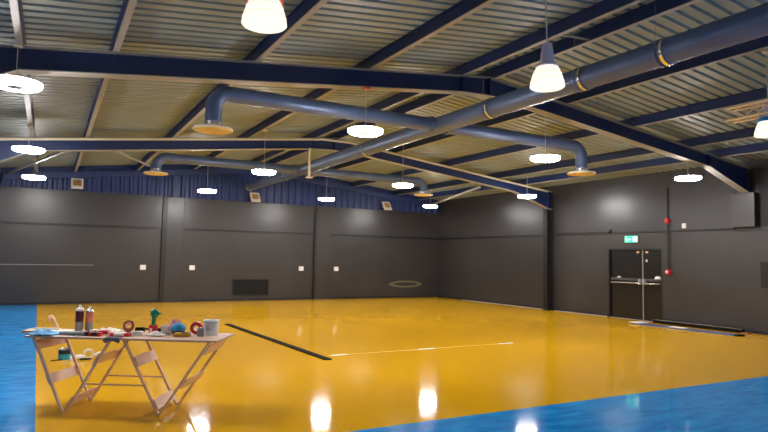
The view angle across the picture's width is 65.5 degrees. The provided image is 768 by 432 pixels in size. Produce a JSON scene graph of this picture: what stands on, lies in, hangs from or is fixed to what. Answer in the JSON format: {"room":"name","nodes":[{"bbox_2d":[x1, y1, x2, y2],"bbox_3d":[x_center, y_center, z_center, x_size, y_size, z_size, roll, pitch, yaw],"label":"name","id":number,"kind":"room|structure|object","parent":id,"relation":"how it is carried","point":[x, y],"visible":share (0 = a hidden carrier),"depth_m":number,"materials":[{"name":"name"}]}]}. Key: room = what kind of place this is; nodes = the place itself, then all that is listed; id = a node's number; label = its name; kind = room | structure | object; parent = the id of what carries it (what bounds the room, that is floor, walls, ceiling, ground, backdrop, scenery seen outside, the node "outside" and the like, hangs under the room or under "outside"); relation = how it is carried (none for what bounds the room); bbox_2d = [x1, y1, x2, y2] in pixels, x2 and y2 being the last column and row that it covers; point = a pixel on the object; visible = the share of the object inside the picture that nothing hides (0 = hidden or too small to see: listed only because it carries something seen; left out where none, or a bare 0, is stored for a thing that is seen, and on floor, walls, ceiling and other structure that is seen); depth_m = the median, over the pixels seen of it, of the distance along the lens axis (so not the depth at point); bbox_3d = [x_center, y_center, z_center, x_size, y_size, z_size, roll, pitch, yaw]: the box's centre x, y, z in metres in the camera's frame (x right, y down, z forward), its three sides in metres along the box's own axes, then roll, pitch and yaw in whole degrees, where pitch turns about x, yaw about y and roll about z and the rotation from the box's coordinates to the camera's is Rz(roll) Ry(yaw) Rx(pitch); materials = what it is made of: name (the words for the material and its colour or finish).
{"room":"sports facility","nodes":[
{"label":"sports facility","id":0,"kind":"room"},
{"bbox_2d":[0,164,438,302],"bbox_3d":[-4.897,0.527,22.991,17.400,5.390,0.280,3,-5,-29],"label":"wall","id":1,"kind":"structure","parent":0,"point":[366,266],"depth_m":21.88,"materials":[{"name":"black paint"}]},
{"bbox_2d":[0,264,93,265],"bbox_3d":[-10.966,1.580,19.375,2.800,0.026,0.026,3,-5,-29],"label":"cable","id":2,"kind":"object","parent":1,"relation":"attached to","point":[0,264],"visible":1,"depth_m":19.23,"materials":[{"name":"grey plastic"}]},
{"bbox_2d":[71,178,82,188],"bbox_3d":[-10.146,-1.068,19.760,0.360,0.374,0.388,3,-5,-29],"label":"floodlight","id":3,"kind":"object","parent":1,"relation":"attached to","point":[76,183],"visible":1,"depth_m":19.67,"materials":[{"name":"white plastic"}]},
{"bbox_2d":[159,196,167,302],"bbox_3d":[-7.803,1.170,21.131,0.145,3.740,0.110,3,-5,-29],"label":"column","id":4,"kind":"structure","parent":1,"relation":"attached to","point":[165,198],"depth_m":21.09,"materials":[{"name":"black paint"}]},
{"bbox_2d":[163,197,184,301],"bbox_3d":[-7.492,1.190,21.327,0.580,3.740,0.070,3,-5,-29],"label":"pilaster","id":5,"kind":"object","parent":1,"relation":"attached to","point":[175,212],"visible":1,"depth_m":21.30,"materials":[{"name":"black paint"}]},
{"bbox_2d":[172,167,178,196],"bbox_3d":[-7.472,-1.219,21.436,0.200,1.081,0.090,3,-5,-29],"label":"post","id":6,"kind":"object","parent":1,"relation":"attached to","point":[175,186],"visible":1,"depth_m":21.39,"materials":[{"name":"metal"}]},
{"bbox_2d":[0,295,437,304],"bbox_3d":[-4.886,3.174,22.698,16.800,0.070,0.025,3,-5,-29],"label":"baseboard","id":7,"kind":"structure","parent":1,"relation":"attached to","point":[146,301],"depth_m":21.73,"materials":[{"name":"black paint"}]},
{"bbox_2d":[0,221,438,238],"bbox_3d":[-4.827,0.604,22.857,16.800,0.060,0.035,3,-5,-29],"label":"trim","id":8,"kind":"structure","parent":1,"relation":"attached to","point":[0,221],"depth_m":21.86,"materials":[{"name":"black paint"}]},
{"bbox_2d":[232,279,268,295],"bbox_3d":[-5.037,2.690,22.629,1.400,0.620,0.047,3,-5,-29],"label":"air vent","id":9,"kind":"object","parent":1,"relation":"in","point":[240,286],"visible":1,"depth_m":22.62,"materials":[{"name":"black metal"}]},
{"bbox_2d":[250,192,260,201],"bbox_3d":[-4.906,-0.706,22.682,0.360,0.374,0.388,3,-5,-29],"label":"floodlight","id":10,"kind":"object","parent":1,"relation":"attached to","point":[255,197],"visible":1,"depth_m":22.59,"materials":[{"name":"white plastic"}]},
{"bbox_2d":[312,206,317,299],"bbox_3d":[-2.771,1.460,23.940,0.085,3.740,0.110,3,-5,-29],"label":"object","id":11,"kind":"structure","parent":1,"relation":"attached to","point":[316,207],"depth_m":23.89,"materials":[{"name":"black paint"}]},
{"bbox_2d":[315,206,330,298],"bbox_3d":[-2.469,1.479,24.131,0.620,3.740,0.070,3,-5,-29],"label":"pilaster","id":12,"kind":"object","parent":1,"relation":"attached to","point":[323,213],"visible":0.96,"depth_m":24.10,"materials":[{"name":"black paint"}]},
{"bbox_2d":[323,179,328,206],"bbox_3d":[-2.362,-0.943,24.291,0.200,1.117,0.090,3,-5,-29],"label":"post","id":13,"kind":"object","parent":1,"relation":"attached to","point":[325,203],"visible":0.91,"depth_m":24.25,"materials":[{"name":"metal"}]},
{"bbox_2d":[382,201,391,209],"bbox_3d":[0.100,-0.428,25.478,0.360,0.374,0.388,3,-5,-29],"label":"floodlight","id":14,"kind":"object","parent":1,"relation":"attached to","point":[386,205],"visible":1,"depth_m":25.38,"materials":[{"name":"white plastic"}]},
{"bbox_2d":[389,281,421,287],"bbox_3d":[0.936,2.960,25.991,1.680,0.300,0.008,3,-5,-29],"label":"hoop","id":15,"kind":"object","parent":1,"relation":"attached to","point":[416,282],"depth_m":25.98,"materials":[{"name":"yellow paint"}]},
{"bbox_2d":[0,297,767,431],"bbox_3d":[1.545,2.622,11.237,17.400,0.200,26.930,3,-5,-29],"label":"floor","id":16,"kind":"structure","parent":0,"point":[556,371],"depth_m":8.97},
{"bbox_2d":[58,348,70,359],"bbox_3d":[-5.091,2.190,9.528,0.188,0.180,0.182,3,-5,-29],"label":"tin","id":17,"kind":"object","parent":16,"relation":"on","point":[63,353],"visible":0.81,"depth_m":9.46,"materials":[{"name":"teal metal"}]},
{"bbox_2d":[70,348,100,360],"bbox_3d":[-4.747,2.200,9.514,0.446,0.170,0.100,3,-5,-29],"label":"gun","id":18,"kind":"object","parent":16,"relation":"on","point":[82,356],"visible":0.78,"depth_m":9.49,"materials":[{"name":"beige paint"}]},
{"bbox_2d":[25,329,234,415],"bbox_3d":[-2.784,1.717,6.594,2.090,0.810,0.620,1,-4,4],"label":"trestle table","id":19,"kind":"object","parent":16,"relation":"on","point":[218,340],"visible":0.87,"depth_m":6.46,"materials":[{"name":"brown wood"}]},
{"bbox_2d":[22,330,33,332],"bbox_3d":[-3.885,1.276,6.597,0.200,0.030,0.060,1,-4,1],"label":"wood block","id":20,"kind":"object","parent":19,"relation":"on","point":[23,331],"visible":0.5,"depth_m":6.57,"materials":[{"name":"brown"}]},
{"bbox_2d":[25,327,56,330],"bbox_3d":[-3.854,1.283,6.723,0.275,0.035,0.155,1,-4,-2],"label":"tray","id":21,"kind":"object","parent":19,"relation":"on","point":[33,328],"visible":0.29,"depth_m":6.79,"materials":[{"name":"white plastic"}]},
{"bbox_2d":[25,329,58,335],"bbox_3d":[-3.675,1.252,6.472,0.313,0.062,0.194,1,-4,4],"label":"cloth","id":22,"kind":"object","parent":19,"relation":"on","point":[45,331],"visible":0.98,"depth_m":6.42,"materials":[{"name":"blue fabric"}]},
{"bbox_2d":[47,315,60,329],"bbox_3d":[-3.794,1.227,6.883,0.175,0.171,0.068,1,-4,4],"label":"hook","id":23,"kind":"object","parent":19,"relation":"on","point":[52,317],"visible":0.89,"depth_m":6.87,"materials":[{"name":"beige plastic"}]},
{"bbox_2d":[59,331,88,335],"bbox_3d":[-3.338,1.269,6.455,0.350,0.044,0.044,1,-4,5],"label":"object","id":24,"kind":"object","parent":19,"relation":"on","point":[72,333],"visible":1,"depth_m":6.44,"materials":[{"name":"grey metal"}]},
{"bbox_2d":[75,305,83,330],"bbox_3d":[-3.505,1.170,6.879,0.086,0.295,0.086,1,-4,4],"label":"spray can","id":25,"kind":"object","parent":19,"relation":"on","point":[79,317],"visible":1,"depth_m":6.84,"materials":[{"name":"purple metal"}]},
{"bbox_2d":[85,306,93,330],"bbox_3d":[-3.412,1.184,6.922,0.086,0.275,0.086,1,-4,4],"label":"spray can","id":26,"kind":"object","parent":19,"relation":"on","point":[89,316],"visible":0.94,"depth_m":6.89,"materials":[{"name":"red metal"}]},
{"bbox_2d":[89,332,102,336],"bbox_3d":[-3.109,1.273,6.440,0.120,0.041,0.072,1,-4,-2],"label":"packet","id":27,"kind":"object","parent":19,"relation":"on","point":[98,334],"visible":1,"depth_m":6.41,"materials":[{"name":"red plastic"}]},
{"bbox_2d":[96,330,117,335],"bbox_3d":[-3.046,1.281,6.561,0.200,0.046,0.102,0,-4,11],"label":"packet","id":28,"kind":"object","parent":19,"relation":"on","point":[105,332],"visible":0.56,"depth_m":6.51,"materials":[{"name":"plastic"}]},
{"bbox_2d":[99,327,123,331],"bbox_3d":[-3.143,1.295,6.827,0.296,0.046,0.174,1,-4,4],"label":"paper sheets","id":29,"kind":"object","parent":19,"relation":"on","point":[108,328],"visible":0.65,"depth_m":6.81,"materials":[{"name":"white paper"}]},
{"bbox_2d":[103,336,122,342],"bbox_3d":[-2.862,1.305,6.306,0.186,0.068,0.066,1,-4,4],"label":"cloth","id":30,"kind":"object","parent":19,"relation":"hanging from","point":[106,339],"visible":1,"depth_m":6.28,"materials":[{"name":"fabric"}]},
{"bbox_2d":[110,332,130,336],"bbox_3d":[-2.852,1.283,6.468,0.200,0.035,0.082,1,-4,-2],"label":"packet","id":31,"kind":"object","parent":19,"relation":"on","point":[114,334],"visible":0.92,"depth_m":6.43,"materials":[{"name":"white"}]},
{"bbox_2d":[123,320,133,331],"bbox_3d":[-2.910,1.255,6.805,0.124,0.132,0.102,3,-4,-25],"label":"tape","id":32,"kind":"object","parent":19,"relation":"on","point":[128,322],"visible":0.99,"depth_m":6.79,"materials":[{"name":"brown"}]},
{"bbox_2d":[131,331,142,335],"bbox_3d":[-2.706,1.286,6.549,0.120,0.046,0.072,2,-4,-16],"label":"packet","id":33,"kind":"object","parent":19,"relation":"on","point":[133,333],"visible":1,"depth_m":6.52,"materials":[{"name":"white plastic"}]},
{"bbox_2d":[135,327,160,331],"bbox_3d":[-2.678,1.302,6.828,0.320,0.055,0.050,1,-4,1],"label":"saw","id":34,"kind":"object","parent":19,"relation":"on","point":[143,329],"visible":0.51,"depth_m":6.81,"materials":[{"name":"black paint"}]},
{"bbox_2d":[149,325,157,332],"bbox_3d":[-2.586,1.271,6.693,0.099,0.100,0.099,5,-5,-41],"label":"cup","id":35,"kind":"object","parent":19,"relation":"on","point":[152,328],"visible":0.56,"depth_m":6.66,"materials":[{"name":"red plastic"}]},
{"bbox_2d":[150,309,160,324],"bbox_3d":[-2.564,1.175,6.699,0.116,0.269,0.093,1,-4,4],"label":"tool","id":36,"kind":"object","parent":35,"relation":"in","point":[154,313],"visible":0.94,"depth_m":6.68,"materials":[{"name":"teal plastic"}]},
{"bbox_2d":[145,331,164,335],"bbox_3d":[-2.492,1.282,6.536,0.197,0.050,0.105,1,-4,4],"label":"rag","id":37,"kind":"object","parent":19,"relation":"on","point":[154,333],"visible":1,"depth_m":6.50,"materials":[{"name":"white fabric"}]},
{"bbox_2d":[161,325,169,333],"bbox_3d":[-2.473,1.282,6.742,0.098,0.090,0.085,-2,-5,41],"label":"cup","id":38,"kind":"object","parent":19,"relation":"on","point":[164,328],"visible":0.92,"depth_m":6.72,"materials":[{"name":"white plastic"}]},
{"bbox_2d":[166,318,180,332],"bbox_3d":[-2.408,1.252,6.849,0.211,0.162,0.091,1,-4,4],"label":"tissue","id":39,"kind":"object","parent":19,"relation":"on","point":[173,321],"visible":0.23,"depth_m":6.83,"materials":[{"name":"pink paper"}]},
{"bbox_2d":[171,323,185,333],"bbox_3d":[-2.305,1.262,6.697,0.164,0.130,0.164,1,-4,4],"label":"ball","id":40,"kind":"object","parent":19,"relation":"on","point":[176,327],"visible":0.8,"depth_m":6.64,"materials":[{"name":"blue"}]},
{"bbox_2d":[173,331,190,336],"bbox_3d":[-2.207,1.292,6.527,0.170,0.050,0.100,1,-4,-1],"label":"sponge","id":41,"kind":"object","parent":19,"relation":"on","point":[177,334],"visible":1,"depth_m":6.48,"materials":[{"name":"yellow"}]},
{"bbox_2d":[190,322,202,333],"bbox_3d":[-2.121,1.267,6.765,0.136,0.136,0.060,1,-4,-5],"label":"tape roll","id":42,"kind":"object","parent":19,"relation":"on","point":[193,330],"visible":0.74,"depth_m":6.74,"materials":[{"name":"red"}]},
{"bbox_2d":[197,327,203,336],"bbox_3d":[-2.022,1.278,6.587,0.072,0.092,0.071,1,-4,4],"label":"can","id":43,"kind":"object","parent":19,"relation":"on","point":[200,331],"visible":1,"depth_m":6.56,"materials":[{"name":"grey metal"}]},
{"bbox_2d":[203,319,219,335],"bbox_3d":[-1.943,1.251,6.714,0.184,0.166,0.182,1,-4,-2],"label":"tub","id":44,"kind":"object","parent":19,"relation":"on","point":[211,326],"visible":1,"depth_m":6.65,"materials":[{"name":"white plastic"}]},
{"bbox_2d":[0,137,552,310],"bbox_3d":[-1.457,0.319,16.850,16.760,5.070,0.260,3,-5,-29],"label":"frame","id":45,"kind":"object","parent":16,"relation":"on","point":[544,200],"visible":0.81,"depth_m":16.36,"materials":[{"name":"blue metal"}]},
{"bbox_2d":[8,152,64,173],"bbox_3d":[-9.558,-1.439,16.281,0.080,0.196,6.806,5,-5,-41],"label":"brace","id":46,"kind":"object","parent":45,"relation":"attached to","point":[55,153],"visible":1,"depth_m":15.84,"materials":[{"name":"grey"}]},
{"bbox_2d":[117,152,149,166],"bbox_3d":[-7.094,-1.623,16.930,0.070,0.476,5.575,2,-4,-13],"label":"brace","id":47,"kind":"object","parent":45,"relation":"attached to","point":[121,153],"visible":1,"depth_m":16.75,"materials":[{"name":"grey metal"}]},
{"bbox_2d":[0,138,547,191],"bbox_3d":[-1.442,-1.678,16.826,16.400,0.938,0.055,3,-5,-29],"label":"cable tray","id":48,"kind":"object","parent":45,"relation":"attached to","point":[352,143],"visible":1,"depth_m":15.57,"materials":[{"name":"beige paint"}]},
{"bbox_2d":[305,148,312,177],"bbox_3d":[-2.062,-1.466,16.537,0.210,0.825,0.210,3,-5,-29],"label":"pole","id":49,"kind":"object","parent":45,"relation":"hanging from","point":[309,155],"visible":1,"depth_m":16.51,"materials":[{"name":"beige paint"}]},
{"bbox_2d":[225,324,331,359],"bbox_3d":[-2.385,2.512,12.269,0.130,0.020,5.620,3,-5,-31],"label":"floor strip","id":50,"kind":"object","parent":16,"relation":"on","point":[322,357],"visible":1,"depth_m":11.51,"materials":[{"name":"black rubber"}]},
{"bbox_2d":[0,44,751,192],"bbox_3d":[1.869,-0.035,10.930,16.760,5.070,0.260,3,-5,-29],"label":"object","id":51,"kind":"structure","parent":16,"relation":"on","point":[33,60],"depth_m":9.37,"materials":[{"name":"blue metal"}]},
{"bbox_2d":[9,0,38,172],"bbox_3d":[-4.808,-2.176,7.933,0.100,0.204,26.290,3,-5,-29],"label":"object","id":52,"kind":"structure","parent":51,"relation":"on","point":[16,8],"depth_m":7.28,"materials":[{"name":"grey metal"}]},
{"bbox_2d":[0,42,42,92],"bbox_3d":[-4.494,-1.839,7.314,0.578,0.540,0.578,3,-5,-29],"label":"lamp","id":53,"kind":"object","parent":52,"relation":"hanging from","point":[15,83],"visible":1,"depth_m":7.24,"materials":[{"name":"white plastic"}]},
{"bbox_2d":[12,125,44,153],"bbox_3d":[-7.135,-1.557,12.015,0.578,0.540,0.578,3,-5,-29],"label":"lamp","id":54,"kind":"object","parent":52,"relation":"hanging from","point":[18,148],"visible":1,"depth_m":11.87,"materials":[{"name":"white"}]},
{"bbox_2d":[22,159,45,179],"bbox_3d":[-9.644,-1.290,16.482,0.578,0.540,0.578,3,-5,-29],"label":"lamp","id":55,"kind":"object","parent":52,"relation":"hanging from","point":[32,177],"visible":0.96,"depth_m":16.37,"materials":[{"name":"white plastic"}]},
{"bbox_2d":[74,0,137,171],"bbox_3d":[-3.856,-2.244,8.472,0.100,0.204,26.290,3,-5,-29],"label":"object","id":56,"kind":"structure","parent":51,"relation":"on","point":[128,6],"depth_m":8.06,"materials":[{"name":"blue metal"}]},
{"bbox_2d":[137,0,328,169],"bbox_3d":[-2.177,-2.364,9.422,0.100,0.204,26.290,3,-5,-29],"label":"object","id":57,"kind":"structure","parent":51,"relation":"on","point":[305,9],"depth_m":8.50,"materials":[{"name":"blue metal"}]},
{"bbox_2d":[194,0,496,168],"bbox_3d":[-0.508,-2.484,10.367,0.100,0.204,26.290,3,-5,-29],"label":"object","id":58,"kind":"structure","parent":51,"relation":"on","point":[462,9],"depth_m":8.94,"materials":[{"name":"blue metal"}]},
{"bbox_2d":[252,129,275,174],"bbox_3d":[-2.926,-1.574,14.645,0.578,1.096,0.578,3,-5,-29],"label":"lamp","id":59,"kind":"object","parent":58,"relation":"hanging from","point":[255,171],"visible":1,"depth_m":14.47,"materials":[{"name":"white"}]},
{"bbox_2d":[348,86,382,136],"bbox_3d":[-0.294,-1.712,9.700,0.578,0.775,0.578,3,-5,-29],"label":"lamp","id":60,"kind":"object","parent":51,"relation":"hanging from","point":[362,130],"visible":1,"depth_m":9.55,"materials":[{"name":"white"}]},
{"bbox_2d":[250,0,644,161],"bbox_3d":[1.153,-2.602,11.307,0.100,0.204,26.290,3,-5,-29],"label":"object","id":61,"kind":"structure","parent":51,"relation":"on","point":[600,10],"depth_m":9.60,"materials":[{"name":"blue metal"}]},
{"bbox_2d":[245,3,767,190],"bbox_3d":[1.307,-2.054,11.324,0.370,0.881,26.185,3,-5,-29],"label":"spiral duct","id":62,"kind":"object","parent":61,"relation":"hanging from","point":[752,23],"visible":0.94,"depth_m":8.27,"materials":[{"name":"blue metal"}]},
{"bbox_2d":[143,153,432,195],"bbox_3d":[-2.394,-1.228,18.197,9.210,0.640,0.630,3,-5,-29],"label":"branch","id":63,"kind":"object","parent":62,"relation":"attached to","point":[157,162],"visible":0.92,"depth_m":17.54,"materials":[{"name":"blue metal"}]},
{"bbox_2d":[143,170,167,173],"bbox_3d":[-6.140,-1.175,16.089,0.630,0.078,0.630,3,-5,-29],"label":"diffuser","id":64,"kind":"object","parent":63,"relation":"attached to","point":[151,171],"depth_m":15.92,"materials":[{"name":"beige"}]},
{"bbox_2d":[144,172,167,175],"bbox_3d":[-6.141,-1.130,16.086,0.616,0.012,0.616,3,-5,-29],"label":"outlet","id":65,"kind":"object","parent":63,"relation":"attached to","point":[147,173],"depth_m":15.98,"materials":[{"name":"brown metal"}]},
{"bbox_2d":[415,194,432,195],"bbox_3d":[1.341,-0.699,20.263,0.616,0.012,0.616,3,-5,-29],"label":"outlet","id":66,"kind":"object","parent":63,"relation":"attached to","point":[415,194],"depth_m":20.18,"materials":[{"name":"brown"}]},
{"bbox_2d":[192,86,595,175],"bbox_3d":[0.885,-1.552,11.617,8.930,0.795,0.630,3,-5,-29],"label":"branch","id":67,"kind":"object","parent":62,"relation":"attached to","point":[215,101],"visible":0.98,"depth_m":10.76,"materials":[{"name":"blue metal"}]},
{"bbox_2d":[192,124,232,130],"bbox_3d":[-2.740,-1.415,9.572,0.630,0.078,0.630,3,-5,-29],"label":"diffuser","id":68,"kind":"object","parent":67,"relation":"attached to","point":[199,127],"depth_m":9.39,"materials":[{"name":"beige"}]},
{"bbox_2d":[193,126,232,134],"bbox_3d":[-2.741,-1.370,9.569,0.616,0.012,0.616,3,-5,-29],"label":"outlet","id":69,"kind":"object","parent":67,"relation":"attached to","point":[216,130],"depth_m":9.52,"materials":[{"name":"brown metal"}]},
{"bbox_2d":[567,172,595,175],"bbox_3d":[4.497,-0.953,13.610,0.616,0.012,0.616,3,-5,-29],"label":"outlet","id":70,"kind":"object","parent":67,"relation":"attached to","point":[569,173],"depth_m":13.54,"materials":[{"name":"brown metal"}]},
{"bbox_2d":[567,170,595,174],"bbox_3d":[4.498,-0.998,13.613,0.630,0.078,0.630,3,-5,-29],"label":"diffuser","id":71,"kind":"object","parent":67,"relation":"attached to","point":[577,172],"depth_m":13.45,"materials":[{"name":"beige"}]},
{"bbox_2d":[562,34,589,40],"bbox_3d":[2.849,-2.700,8.998,0.682,0.084,0.036,3,-5,-29],"label":"tie","id":72,"kind":"object","parent":61,"relation":"attached to","point":[564,35],"visible":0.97,"depth_m":9.02,"materials":[{"name":"grey metal"}]},
{"bbox_2d":[266,0,700,163],"bbox_3d":[1.764,-2.617,11.652,0.100,0.204,26.290,3,-5,-29],"label":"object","id":73,"kind":"structure","parent":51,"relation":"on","point":[657,8],"depth_m":9.59,"materials":[{"name":"blue metal"}]},
{"bbox_2d":[393,127,755,194],"bbox_3d":[6.845,-1.665,14.449,0.100,0.204,26.290,3,-5,-29],"label":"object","id":74,"kind":"structure","parent":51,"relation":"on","point":[747,133],"depth_m":16.06,"materials":[{"name":"blue metal"}]},
{"bbox_2d":[423,189,437,207],"bbox_3d":[1.810,-0.682,23.282,0.578,0.700,0.578,3,-5,-29],"label":"lamp","id":75,"kind":"object","parent":74,"relation":"hanging from","point":[430,190],"visible":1,"depth_m":23.22,"materials":[{"name":"white plastic"}]},
{"bbox_2d":[329,344,492,355],"bbox_3d":[0.843,2.514,11.315,4.100,0.002,0.040,3,-5,-29],"label":"tape line","id":76,"kind":"object","parent":16,"relation":"on","point":[486,344],"visible":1,"depth_m":11.05,"materials":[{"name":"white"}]},
{"bbox_2d":[629,321,744,336],"bbox_3d":[7.803,2.916,15.525,0.500,0.045,3.000,3,-5,-30],"label":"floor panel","id":77,"kind":"object","parent":16,"relation":"on","point":[635,322],"visible":1,"depth_m":15.36,"materials":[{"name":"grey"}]},
{"bbox_2d":[653,319,751,333],"bbox_3d":[8.330,2.917,15.835,0.220,0.105,2.670,3,-5,-29],"label":"rail","id":78,"kind":"object","parent":16,"relation":"on","point":[693,325],"visible":1,"depth_m":15.71,"materials":[{"name":"black metal"}]},
{"bbox_2d":[0,0,767,200],"bbox_3d":[1.601,-2.295,11.644,17.400,1.083,26.670,3,-5,-29],"label":"ceiling","id":79,"kind":"structure","parent":0,"point":[342,33],"depth_m":10.34,"materials":[{"name":"beige metal"}]},
{"bbox_2d":[198,152,215,192],"bbox_3d":[-5.656,-1.400,19.188,0.578,1.285,0.578,3,-5,-29],"label":"lamp","id":80,"kind":"object","parent":79,"relation":"hanging from","point":[208,153],"visible":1,"depth_m":18.99,"materials":[{"name":"white"}]},
{"bbox_2d":[3,168,440,208],"bbox_3d":[-4.713,-1.288,22.847,16.600,1.133,0.100,3,-5,-29],"label":"rafter","id":81,"kind":"object","parent":79,"relation":"attached to","point":[87,174],"visible":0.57,"depth_m":21.62,"materials":[{"name":"blue metal"}]},
{"bbox_2d":[431,186,480,204],"bbox_3d":[2.620,-0.720,23.108,0.090,0.116,7.187,2,-4,-8],"label":"brace","id":82,"kind":"object","parent":81,"relation":"attached to","point":[477,187],"visible":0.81,"depth_m":22.07,"materials":[{"name":"grey metal"}]},
{"bbox_2d":[241,0,286,33],"bbox_3d":[-1.044,-2.142,5.285,0.394,0.945,0.394,3,-5,-29],"label":"pendant lamp","id":83,"kind":"object","parent":79,"relation":"hanging from","point":[259,16],"visible":1,"depth_m":5.15,"materials":[{"name":"grey"}]},
{"bbox_2d":[318,190,333,200],"bbox_3d":[-2.027,-1.251,21.218,0.578,1.405,0.578,3,-5,-29],"label":"lamp","id":84,"kind":"object","parent":79,"relation":"hanging from","point":[326,198],"visible":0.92,"depth_m":20.98,"materials":[{"name":"white plastic"}]},
{"bbox_2d":[392,145,412,187],"bbox_3d":[0.537,-1.508,16.816,0.578,1.396,0.578,3,-5,-29],"label":"lamp","id":85,"kind":"object","parent":79,"relation":"hanging from","point":[397,185],"visible":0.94,"depth_m":16.60,"materials":[{"name":"white"}]},
{"bbox_2d":[518,194,535,197],"bbox_3d":[4.561,-1.016,19.047,0.578,0.874,0.578,3,-5,-29],"label":"lamp","id":86,"kind":"object","parent":79,"relation":"hanging from","point":[522,195],"visible":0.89,"depth_m":18.81,"materials":[{"name":"white"}]},
{"bbox_2d":[310,35,767,176],"bbox_3d":[3.391,-2.312,12.547,0.100,0.204,26.290,3,-5,-29],"label":"roof beam","id":87,"kind":"structure","parent":79,"relation":"attached to","point":[759,44],"depth_m":10.74,"materials":[{"name":"blue metal"}]},
{"bbox_2d":[531,116,559,161],"bbox_3d":[3.230,-1.801,11.961,0.578,1.399,0.578,3,-5,-29],"label":"lamp","id":88,"kind":"object","parent":79,"relation":"hanging from","point":[545,157],"visible":0.93,"depth_m":11.79,"materials":[{"name":"white"}]},
{"bbox_2d":[530,0,564,91],"bbox_3d":[1.894,-2.151,6.935,0.394,1.351,0.394,3,-5,-29],"label":"pendant lamp","id":89,"kind":"object","parent":79,"relation":"hanging from","point":[547,76],"visible":1,"depth_m":6.82,"materials":[{"name":"grey"}]},
{"bbox_2d":[351,87,766,186],"bbox_3d":[5.114,-1.990,13.495,0.100,0.204,26.290,3,-5,-29],"label":"roof beam","id":90,"kind":"structure","parent":79,"relation":"attached to","point":[758,94],"depth_m":12.69,"materials":[{"name":"blue metal"}]},
{"bbox_2d":[415,142,767,199],"bbox_3d":[7.828,-1.481,14.990,0.100,0.204,26.290,3,-5,-29],"label":"beam","id":91,"kind":"structure","parent":79,"relation":"attached to","point":[757,147],"depth_m":16.78,"materials":[{"name":"blue metal"}]},
{"bbox_2d":[675,175,701,180],"bbox_3d":[7.287,-1.293,14.336,0.578,0.866,0.578,3,-5,-29],"label":"lamp","id":92,"kind":"object","parent":79,"relation":"hanging from","point":[684,177],"visible":0.91,"depth_m":14.13,"materials":[{"name":"white"}]},
{"bbox_2d":[725,64,767,123],"bbox_3d":[6.235,-2.072,8.558,0.244,1.003,2.613,3,-5,-29],"label":"lighting truss","id":93,"kind":"object","parent":79,"relation":"hanging from","point":[756,104],"visible":0.86,"depth_m":9.40,"materials":[{"name":"beige"}]},
{"bbox_2d":[754,50,767,137],"bbox_3d":[5.887,-1.879,9.162,0.394,1.317,0.394,3,-5,-29],"label":"pendant lamp","id":94,"kind":"object","parent":79,"relation":"hanging from","point":[761,131],"visible":0.98,"depth_m":9.11,"materials":[{"name":"grey"}]},
{"bbox_2d":[438,158,767,331],"bbox_3d":[9.015,0.457,15.564,0.275,5.000,26.330,3,-5,-29],"label":"wall","id":95,"kind":"structure","parent":0,"point":[714,279],"depth_m":18.75,"materials":[{"name":"black paint"}]},
{"bbox_2d":[462,299,606,316],"bbox_3d":[5.129,3.327,21.921,0.015,0.022,7.500,3,-5,-29],"label":"trim","id":96,"kind":"structure","parent":95,"relation":"attached to","point":[462,299],"depth_m":21.48,"materials":[{"name":"grey plastic"}]},
{"bbox_2d":[553,231,607,233],"bbox_3d":[6.457,0.545,19.784,0.028,0.028,2.350,3,-5,-29],"label":"conduit","id":97,"kind":"object","parent":95,"relation":"attached to","point":[594,231],"visible":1,"depth_m":19.69,"materials":[{"name":"grey metal"}]},
{"bbox_2d":[439,228,735,238],"bbox_3d":[5.741,0.673,21.114,0.040,0.045,13.320,3,-5,-29],"label":"trim","id":98,"kind":"structure","parent":95,"relation":"attached to","point":[715,228],"depth_m":18.58,"materials":[{"name":"black paint"}]},
{"bbox_2d":[438,295,767,334],"bbox_3d":[8.867,2.908,15.316,0.030,0.070,26.300,3,-5,-29],"label":"baseboard","id":99,"kind":"structure","parent":95,"relation":"attached to","point":[751,331],"depth_m":20.86,"materials":[{"name":"black paint"}]},
{"bbox_2d":[625,236,638,242],"bbox_3d":[7.466,0.701,18.021,0.060,0.210,0.470,3,-5,-29],"label":"exit sign","id":100,"kind":"object","parent":95,"relation":"attached to","point":[628,239],"visible":1,"depth_m":17.98,"materials":[{"name":"green plastic"}]},
{"bbox_2d":[608,248,662,321],"bbox_3d":[7.561,2.035,17.931,0.248,2.130,1.920,3,-5,-29],"label":"door","id":101,"kind":"structure","parent":95,"relation":"in","point":[635,275],"depth_m":17.92,"materials":[{"name":"black paint"}]},
{"bbox_2d":[666,188,668,268],"bbox_3d":[8.057,0.367,16.966,0.033,2.340,0.033,2,-4,-7],"label":"conduit","id":102,"kind":"object","parent":95,"relation":"attached to","point":[666,188],"visible":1,"depth_m":16.94,"materials":[{"name":"black metal"}]},
{"bbox_2d":[665,269,671,274],"bbox_3d":[8.013,1.583,16.869,0.140,0.160,0.160,3,-5,-29],"label":"fire alarm","id":103,"kind":"object","parent":95,"relation":"attached to","point":[667,271],"visible":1,"depth_m":16.83,"materials":[{"name":"red plastic"}]},
{"bbox_2d":[731,192,758,227],"bbox_3d":[9.090,-0.147,15.056,0.200,0.855,0.590,3,-5,-29],"label":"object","id":104,"kind":"object","parent":95,"relation":"attached to","point":[744,206],"visible":1,"depth_m":14.95,"materials":[{"name":"black paint"}]},
{"bbox_2d":[758,167,767,226],"bbox_3d":[12.347,-0.782,9.481,0.012,1.460,12.350,3,-5,-29],"label":"wall panel","id":105,"kind":"object","parent":95,"relation":"attached to","point":[762,172],"visible":1,"depth_m":14.76,"materials":[{"name":"black"}]},
{"bbox_2d":[760,262,767,287],"bbox_3d":[9.458,1.423,14.359,0.080,0.640,0.760,3,-5,-29],"label":"wall box","id":106,"kind":"object","parent":95,"relation":"attached to","point":[763,265],"visible":1,"depth_m":14.59,"materials":[{"name":"black metal"}]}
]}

